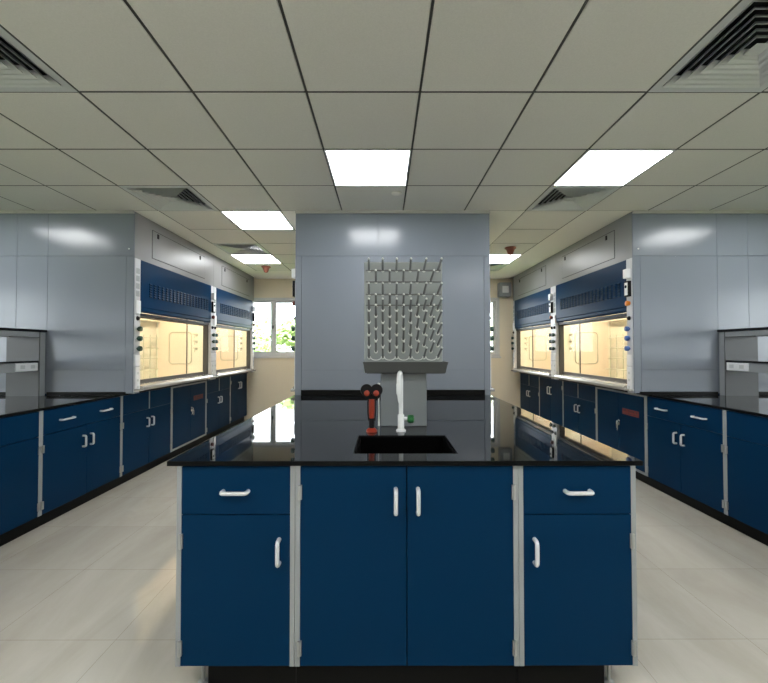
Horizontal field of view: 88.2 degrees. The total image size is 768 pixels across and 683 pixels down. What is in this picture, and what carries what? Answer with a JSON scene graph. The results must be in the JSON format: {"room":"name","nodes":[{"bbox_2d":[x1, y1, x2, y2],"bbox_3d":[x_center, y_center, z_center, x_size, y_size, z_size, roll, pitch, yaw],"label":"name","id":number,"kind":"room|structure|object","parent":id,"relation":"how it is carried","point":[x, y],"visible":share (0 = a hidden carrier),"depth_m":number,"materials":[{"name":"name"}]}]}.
{"room":"laboratory","nodes":[
{"label":"laboratory","id":0,"kind":"room"},
{"bbox_2d":[244,278,519,420],"bbox_3d":[-0.011,0.005,7.751,12.600,3.033,0.200,0,-1,0],"label":"wall","id":1,"kind":"structure","parent":0,"point":[272,382],"depth_m":7.64,"materials":[{"name":"beige paint"}]},
{"bbox_2d":[254,298,294,357],"bbox_3d":[-2.141,-0.261,7.663,1.260,1.165,0.120,0,-1,0],"label":"window","id":2,"kind":"structure","parent":1,"relation":"in","point":[273,354],"depth_m":7.66,"materials":[{"name":"grey metal"}]},
{"bbox_2d":[490,298,500,357],"bbox_3d":[1.559,-0.263,7.668,1.380,1.165,0.120,0,-1,0],"label":"window","id":3,"kind":"structure","parent":1,"relation":"in","point":[495,301],"depth_m":7.66,"materials":[{"name":"grey metal"}]},
{"bbox_2d":[497,282,510,296],"bbox_3d":[2.303,-0.987,7.590,0.220,0.270,0.164,0,-1,0],"label":"electrical box","id":4,"kind":"object","parent":1,"relation":"attached to","point":[503,288],"depth_m":7.51,"materials":[{"name":"grey"}]},
{"bbox_2d":[0,0,767,278],"bbox_3d":[0.190,-1.415,2.051,13.211,0.200,11.250,0,-1,0],"label":"ceiling","id":5,"kind":"structure","parent":0,"point":[238,103],"depth_m":2.27,"materials":[{"name":"tile"}]},
{"bbox_2d":[0,27,77,91],"bbox_3d":[-1.909,-1.352,1.790,0.594,0.075,0.594,0,-1,0],"label":"ceiling vent","id":6,"kind":"object","parent":5,"relation":"in","point":[21,70],"visible":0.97,"depth_m":1.96,"materials":[{"name":"silver metal"}]},
{"bbox_2d":[119,186,218,210],"bbox_3d":[-1.912,-1.319,3.589,0.594,0.075,0.594,0,-1,0],"label":"ceiling vent","id":7,"kind":"object","parent":5,"relation":"in","point":[161,198],"visible":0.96,"depth_m":3.59,"materials":[{"name":"silver metal"}]},
{"bbox_2d":[212,243,269,253],"bbox_3d":[-1.915,-1.286,5.389,0.594,0.075,0.594,0,-1,0],"label":"ceiling vent","id":8,"kind":"object","parent":5,"relation":"in","point":[230,248],"visible":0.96,"depth_m":5.37,"materials":[{"name":"silver metal"}]},
{"bbox_2d":[231,255,281,263],"bbox_3d":[-1.915,-1.251,5.989,0.592,0.023,0.592,0,-1,0],"label":"recessed light","id":9,"kind":"object","parent":5,"relation":"in","point":[246,259],"visible":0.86,"depth_m":6.00,"materials":[{"name":"white plastic"}]},
{"bbox_2d":[220,211,293,229],"bbox_3d":[-1.313,-1.284,4.190,0.592,0.023,0.592,0,-1,0],"label":"recessed light","id":10,"kind":"object","parent":5,"relation":"in","point":[245,220],"visible":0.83,"depth_m":4.18,"materials":[{"name":"white plastic"}]},
{"bbox_2d":[261,266,270,272],"bbox_3d":[-1.940,-1.181,6.520,0.150,0.104,0.150,0,-1,0],"label":"detector","id":11,"kind":"object","parent":5,"relation":"attached to","point":[265,268],"visible":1,"depth_m":6.48,"materials":[{"name":"red plastic"}]},
{"bbox_2d":[324,150,410,185],"bbox_3d":[-0.111,-1.306,2.992,0.592,0.023,0.592,0,-1,0],"label":"recessed light","id":12,"kind":"object","parent":5,"relation":"in","point":[347,167],"visible":0.87,"depth_m":2.96,"materials":[{"name":"white plastic"}]},
{"bbox_2d":[391,191,401,195],"bbox_3d":[0.109,-1.285,3.444,0.090,0.017,0.090,0,-1,0],"label":"sprinkler","id":13,"kind":"object","parent":5,"relation":"attached to","point":[395,193],"visible":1,"depth_m":3.42,"materials":[{"name":"white"}]},
{"bbox_2d":[490,264,506,270],"bbox_3d":[1.684,-1.265,6.594,0.594,0.075,0.594,0,-1,0],"label":"ceiling vent","id":14,"kind":"object","parent":5,"relation":"in","point":[493,267],"visible":0.28,"depth_m":6.56,"materials":[{"name":"silver metal"}]},
{"bbox_2d":[490,254,521,263],"bbox_3d":[1.685,-1.252,5.994,0.592,0.023,0.592,0,-1,0],"label":"recessed light","id":15,"kind":"object","parent":5,"relation":"in","point":[494,258],"visible":0.5,"depth_m":5.95,"materials":[{"name":"white plastic"}]},
{"bbox_2d":[505,246,515,254],"bbox_3d":[1.692,-1.204,5.305,0.150,0.104,0.150,0,-1,0],"label":"detector","id":16,"kind":"object","parent":5,"relation":"attached to","point":[510,249],"visible":1,"depth_m":5.27,"materials":[{"name":"red plastic"}]},
{"bbox_2d":[526,186,621,210],"bbox_3d":[1.688,-1.320,3.595,0.594,0.075,0.594,0,-1,0],"label":"ceiling vent","id":17,"kind":"object","parent":5,"relation":"in","point":[556,198],"visible":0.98,"depth_m":3.60,"materials":[{"name":"silver metal"}]},
{"bbox_2d":[552,150,674,185],"bbox_3d":[1.689,-1.307,2.994,0.592,0.023,0.592,0,-1,0],"label":"recessed light","id":18,"kind":"object","parent":5,"relation":"in","point":[595,167],"visible":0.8,"depth_m":2.96,"materials":[{"name":"white plastic"}]},
{"bbox_2d":[649,0,767,91],"bbox_3d":[1.691,-1.353,1.795,0.594,0.075,0.594,0,-1,0],"label":"ceiling vent","id":19,"kind":"object","parent":5,"relation":"in","point":[733,56],"visible":0.99,"depth_m":1.88,"materials":[{"name":"silver metal"}]},
{"bbox_2d":[0,421,767,682],"bbox_3d":[-0.002,1.477,1.998,13.000,0.120,11.650,0,-1,0],"label":"floor","id":20,"kind":"structure","parent":0,"point":[88,594],"depth_m":2.20,"materials":[{"name":"tile"}]},
{"bbox_2d":[0,411,40,546],"bbox_3d":[-2.888,0.974,2.566,0.606,0.910,0.925,0,-1,0],"label":"base cabinet","id":21,"kind":"object","parent":20,"relation":"on","point":[20,435],"visible":0.88,"depth_m":2.86,"materials":[{"name":"blue metal"}]},
{"bbox_2d":[0,210,134,394],"bbox_3d":[-3.428,0.119,5.652,1.960,2.732,3.622,0,-1,0],"label":"wall","id":22,"kind":"structure","parent":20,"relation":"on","point":[67,274],"depth_m":3.87,"materials":[{"name":"grey"}]},
{"bbox_2d":[32,396,121,529],"bbox_3d":[-2.889,0.991,3.496,0.606,0.910,0.935,0,-1,0],"label":"base cabinet","id":23,"kind":"object","parent":20,"relation":"on","point":[81,443],"visible":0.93,"depth_m":3.40,"materials":[{"name":"blue metal"}]},
{"bbox_2d":[115,387,171,486],"bbox_3d":[-2.891,1.008,4.431,0.606,0.910,0.935,0,-1,0],"label":"base cabinet","id":24,"kind":"object","parent":20,"relation":"on","point":[146,444],"visible":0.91,"depth_m":4.36,"materials":[{"name":"blue metal"}]},
{"bbox_2d":[115,372,247,396],"bbox_3d":[-2.911,0.567,5.747,0.595,0.020,3.758,0,-1,0],"label":"countertop","id":25,"kind":"structure","parent":24,"relation":"on","point":[247,372],"depth_m":4.98,"materials":[{"name":"black stone"}]},
{"bbox_2d":[133,212,215,393],"bbox_3d":[-2.838,-0.366,4.784,0.879,1.787,1.800,0,-1,0],"label":"fume hood","id":26,"kind":"object","parent":25,"relation":"on","point":[174,295],"visible":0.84,"depth_m":4.94,"materials":[{"name":"grey metal"}]},
{"bbox_2d":[136,300,140,313],"bbox_3d":[-2.436,-0.342,3.928,0.012,0.130,0.068,0,-1,0],"label":"switch plate","id":27,"kind":"object","parent":26,"relation":"attached to","point":[138,302],"depth_m":3.92,"materials":[{"name":"white plastic"}]},
{"bbox_2d":[213,255,255,378],"bbox_3d":[-2.840,-0.334,6.571,0.879,1.787,1.770,0,-1,0],"label":"fume hood","id":28,"kind":"object","parent":25,"relation":"on","point":[233,323],"visible":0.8,"depth_m":6.89,"materials":[{"name":"grey metal"}]},
{"bbox_2d":[167,381,205,459],"bbox_3d":[-2.892,1.025,5.378,0.607,0.910,0.960,0,-1,0],"label":"base cabinet","id":29,"kind":"object","parent":20,"relation":"on","point":[188,416],"visible":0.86,"depth_m":5.30,"materials":[{"name":"blue metal"}]},
{"bbox_2d":[198,666,207,682],"bbox_3d":[-0.747,1.359,1.639,0.044,0.104,0.044,0,-1,0],"label":"levelling foot","id":30,"kind":"object","parent":20,"relation":"on","point":[203,679],"visible":0.72,"depth_m":1.63,"materials":[{"name":"silver metal"}]},
{"bbox_2d":[202,377,230,441],"bbox_3d":[-2.894,1.042,6.318,0.606,0.910,0.920,0,-1,0],"label":"base cabinet","id":31,"kind":"object","parent":20,"relation":"on","point":[218,393],"visible":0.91,"depth_m":6.26,"materials":[{"name":"blue metal"}]},
{"bbox_2d":[175,466,295,682],"bbox_3d":[-0.599,0.959,1.846,0.478,0.910,0.576,0,-1,0],"label":"base cabinet","id":32,"kind":"object","parent":20,"relation":"on","point":[235,525],"visible":0.91,"depth_m":1.60,"materials":[{"name":"blue metal"}]},
{"bbox_2d":[167,395,642,465],"bbox_3d":[0.083,0.510,2.721,1.910,0.020,2.268,0,-1,0],"label":"countertop","id":33,"kind":"structure","parent":32,"relation":"on","point":[299,430],"depth_m":2.01,"materials":[{"name":"black stone"}]},
{"bbox_2d":[360,384,382,432],"bbox_3d":[-0.067,0.359,2.156,0.121,0.260,0.066,0,-1,0],"label":"station","id":34,"kind":"object","parent":33,"relation":"on","point":[369,392],"visible":1,"depth_m":2.14,"materials":[{"name":"red plastic"}]},
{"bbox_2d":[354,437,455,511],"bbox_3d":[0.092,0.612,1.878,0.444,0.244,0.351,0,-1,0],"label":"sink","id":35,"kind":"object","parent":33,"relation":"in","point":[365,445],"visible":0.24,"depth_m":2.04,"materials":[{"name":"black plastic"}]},
{"bbox_2d":[396,371,413,431],"bbox_3d":[0.115,0.323,2.138,0.100,0.332,0.121,0,-1,0],"label":"tap","id":36,"kind":"object","parent":33,"relation":"on","point":[399,385],"visible":1,"depth_m":2.15,"materials":[{"name":"white metal"}]},
{"bbox_2d":[363,257,447,425],"bbox_3d":[0.122,0.003,2.325,0.485,0.979,0.180,0,-1,0],"label":"drying rack","id":37,"kind":"object","parent":33,"relation":"on","point":[403,310],"visible":1,"depth_m":2.34,"materials":[{"name":"grey plastic"}]},
{"bbox_2d":[363,361,447,373],"bbox_3d":[0.122,0.150,2.300,0.485,0.066,0.135,0,-1,0],"label":"drip tray","id":38,"kind":"object","parent":37,"relation":"on","point":[370,367],"depth_m":2.23,"materials":[{"name":"grey"}]},
{"bbox_2d":[227,374,246,428],"bbox_3d":[-2.895,1.058,7.195,0.606,0.910,0.835,0,-1,0],"label":"base cabinet","id":39,"kind":"object","parent":20,"relation":"on","point":[238,383],"visible":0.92,"depth_m":7.17,"materials":[{"name":"blue metal"}]},
{"bbox_2d":[295,210,490,394],"bbox_3d":[0.083,0.117,5.648,1.906,2.732,3.602,0,-1,0],"label":"wall","id":40,"kind":"structure","parent":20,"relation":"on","point":[333,247],"depth_m":3.88,"materials":[{"name":"grey"}]},
{"bbox_2d":[291,258,301,391],"bbox_3d":[-0.429,-0.367,4.788,0.979,1.787,1.800,0,-1,0],"label":"fume hood","id":41,"kind":"object","parent":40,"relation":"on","point":[292,270],"visible":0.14,"depth_m":3.90,"materials":[{"name":"grey metal"}]},
{"bbox_2d":[490,300,494,390],"bbox_3d":[0.596,-0.368,4.789,0.979,1.787,1.800,0,-1,0],"label":"fume hood","id":42,"kind":"object","parent":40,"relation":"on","point":[491,327],"visible":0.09,"depth_m":3.90,"materials":[{"name":"grey metal"}]},
{"bbox_2d":[295,466,518,682],"bbox_3d":[0.092,0.959,1.847,0.902,0.910,0.576,0,-1,0],"label":"base cabinet","id":43,"kind":"object","parent":20,"relation":"on","point":[428,592],"visible":0.94,"depth_m":1.60,"materials":[{"name":"blue metal"}]},
{"bbox_2d":[520,373,539,415],"bbox_3d":[2.885,1.055,7.154,0.606,0.910,0.935,0,-1,0],"label":"base cabinet","id":44,"kind":"object","parent":20,"relation":"on","point":[529,384],"visible":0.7,"depth_m":7.10,"materials":[{"name":"blue metal"}]},
{"bbox_2d":[519,372,651,396],"bbox_3d":[2.899,0.564,5.756,0.585,0.020,3.758,0,-1,0],"label":"countertop","id":45,"kind":"structure","parent":44,"relation":"on","point":[519,372],"depth_m":5.01,"materials":[{"name":"black stone"}]},
{"bbox_2d":[511,255,553,378],"bbox_3d":[2.826,-0.336,6.579,0.879,1.787,1.770,0,-1,0],"label":"fume hood","id":46,"kind":"object","parent":45,"relation":"on","point":[533,325],"visible":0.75,"depth_m":6.88,"materials":[{"name":"grey metal"}]},
{"bbox_2d":[551,212,633,392],"bbox_3d":[2.828,-0.369,4.793,0.879,1.787,1.800,0,-1,0],"label":"fume hood","id":47,"kind":"object","parent":45,"relation":"on","point":[593,287],"visible":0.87,"depth_m":4.95,"materials":[{"name":"grey metal"}]},
{"bbox_2d":[606,318,626,321],"bbox_3d":[3.163,-0.314,4.792,0.090,0.040,1.560,0,-1,0],"label":"lamp","id":48,"kind":"object","parent":47,"relation":"attached to","point":[624,319],"depth_m":5.35,"materials":[{"name":"beige"}]},
{"bbox_2d":[539,377,562,425],"bbox_3d":[2.886,1.038,6.246,0.606,0.910,0.880,0,-1,0],"label":"base cabinet","id":49,"kind":"object","parent":20,"relation":"on","point":[550,390],"visible":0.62,"depth_m":6.20,"materials":[{"name":"blue metal"}]},
{"bbox_2d":[517,466,637,682],"bbox_3d":[0.782,0.959,1.848,0.476,0.910,0.576,0,-1,0],"label":"base cabinet","id":50,"kind":"object","parent":20,"relation":"on","point":[577,554],"visible":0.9,"depth_m":1.60,"materials":[{"name":"blue metal"}]},
{"bbox_2d":[563,381,596,440],"bbox_3d":[2.887,1.022,5.351,0.606,0.910,0.910,0,-1,0],"label":"base cabinet","id":51,"kind":"object","parent":20,"relation":"on","point":[579,400],"visible":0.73,"depth_m":5.29,"materials":[{"name":"blue metal"}]},
{"bbox_2d":[604,665,614,682],"bbox_3d":[0.930,1.358,1.642,0.044,0.104,0.044,0,-1,0],"label":"levelling foot","id":52,"kind":"object","parent":20,"relation":"on","point":[607,679],"visible":0.71,"depth_m":1.64,"materials":[{"name":"silver metal"}]},
{"bbox_2d":[596,387,651,485],"bbox_3d":[2.888,1.005,4.432,0.607,0.910,0.930,0,-1,0],"label":"base cabinet","id":53,"kind":"object","parent":20,"relation":"on","point":[620,416],"visible":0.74,"depth_m":4.32,"materials":[{"name":"blue metal"}]},
{"bbox_2d":[646,396,732,527],"bbox_3d":[2.890,0.988,3.509,0.606,0.910,0.915,0,-1,0],"label":"base cabinet","id":54,"kind":"object","parent":20,"relation":"on","point":[685,442],"visible":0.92,"depth_m":3.42,"materials":[{"name":"blue metal"}]},
{"bbox_2d":[632,210,767,394],"bbox_3d":[3.414,0.116,5.663,1.955,2.732,3.622,0,-1,0],"label":"wall","id":55,"kind":"structure","parent":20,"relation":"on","point":[696,274],"depth_m":3.88,"materials":[{"name":"grey"}]},
{"bbox_2d":[724,410,767,545],"bbox_3d":[2.891,0.971,2.584,0.606,0.910,0.935,0,-1,0],"label":"base cabinet","id":56,"kind":"object","parent":20,"relation":"on","point":[746,435],"visible":0.88,"depth_m":2.87,"materials":[{"name":"blue metal"}]},
{"bbox_3d":[2.893,0.954,1.652,0.606,0.910,0.930,0,-1,0],"label":"base cabinet","id":57,"kind":"object","parent":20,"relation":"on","visible":0},
{"bbox_2d":[652,395,767,417],"bbox_3d":[3.454,0.504,2.518,1.685,0.020,2.684,0,-1,0],"label":"countertop","id":58,"kind":"structure","parent":57,"relation":"on","point":[753,405],"depth_m":3.37,"materials":[{"name":"black stone"}]},
{"bbox_2d":[717,327,767,395],"bbox_3d":[3.424,0.178,2.574,0.339,0.634,2.584,0,-1,0],"label":"rack","id":59,"kind":"object","parent":58,"relation":"on","point":[740,366],"visible":1,"depth_m":3.79,"materials":[{"name":"grey painted steel"},{"name":"white plastic"}]},
{"bbox_2d":[729,364,743,368],"bbox_3d":[3.275,0.233,3.685,0.002,0.035,0.150,0,-1,0],"label":"socket","id":60,"kind":"object","parent":59,"relation":"attached to","point":[731,366],"depth_m":3.68,"materials":[{"name":"white plastic"}]},
{"bbox_2d":[717,327,767,331],"bbox_3d":[3.424,-0.127,2.579,0.339,0.022,2.584,0,-1,0],"label":"shelf","id":61,"kind":"object","parent":59,"relation":"attached to","point":[759,329],"depth_m":3.56,"materials":[{"name":"black stone"}]},
{"bbox_2d":[726,360,767,363],"bbox_3d":[3.424,0.166,2.579,0.305,0.016,2.534,0,-1,0],"label":"shelf","id":62,"kind":"object","parent":59,"relation":"attached to","point":[727,361],"depth_m":3.64,"materials":[{"name":"black stone"}]},
{"bbox_3d":[-4.042,0.957,1.619,0.557,0.910,0.885,0,-1,0],"label":"base cabinet","id":63,"kind":"object","parent":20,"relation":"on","visible":0},
{"bbox_2d":[0,395,114,417],"bbox_3d":[-3.456,0.508,2.508,1.695,0.020,2.684,0,-1,0],"label":"countertop","id":64,"kind":"structure","parent":63,"relation":"on","point":[9,405],"depth_m":3.39,"materials":[{"name":"black stone"}]},
{"bbox_2d":[0,327,46,395],"bbox_3d":[-3.446,0.182,2.564,0.339,0.634,2.584,0,-1,0],"label":"rack","id":65,"kind":"object","parent":64,"relation":"on","point":[24,365],"visible":0.99,"depth_m":3.78,"materials":[{"name":"grey steel"},{"name":"glass"},{"name":"white plastic"}]},
{"bbox_2d":[0,361,38,363],"bbox_3d":[-3.446,0.169,2.569,0.305,0.016,2.534,0,-1,0],"label":"shelf","id":66,"kind":"object","parent":65,"relation":"attached to","point":[1,362],"depth_m":3.59,"materials":[{"name":"black stone"}]},
{"bbox_2d":[0,327,46,331],"bbox_3d":[-3.446,-0.124,2.569,0.339,0.022,2.584,0,-1,0],"label":"shelf","id":67,"kind":"object","parent":65,"relation":"attached to","point":[1,329],"depth_m":3.56,"materials":[{"name":"black stone"}]},
{"bbox_2d":[20,365,34,368],"bbox_3d":[-3.300,0.236,3.675,0.002,0.035,0.150,0,-1,0],"label":"socket","id":68,"kind":"object","parent":65,"relation":"attached to","point":[21,366],"depth_m":3.67,"materials":[{"name":"white plastic"}]},
{"label":"outside","id":69,"kind":"structure","parent":0,"visible":0},
{"bbox_3d":[-0.012,5.632,9.899,80.000,0.200,100.000,0,-1,0],"label":"ground","id":70,"kind":"structure","parent":69,"visible":0},
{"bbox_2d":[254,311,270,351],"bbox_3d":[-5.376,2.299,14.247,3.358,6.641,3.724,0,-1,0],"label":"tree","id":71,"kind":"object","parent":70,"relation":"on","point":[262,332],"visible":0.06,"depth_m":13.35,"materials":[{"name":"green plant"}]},
{"bbox_2d":[255,317,294,351],"bbox_3d":[-2.729,2.441,12.028,2.391,6.274,2.215,0,-1,0],"label":"tree","id":72,"kind":"object","parent":70,"relation":"on","point":[283,334],"visible":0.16,"depth_m":11.61,"materials":[{"name":"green plant"}]},
{"bbox_2d":[490,318,492,345],"bbox_3d":[3.158,2.298,14.996,3.652,6.663,3.592,0,-1,0],"label":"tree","id":73,"kind":"object","parent":70,"relation":"on","point":[491,323],"visible":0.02,"depth_m":14.22,"materials":[{"name":"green plant"}]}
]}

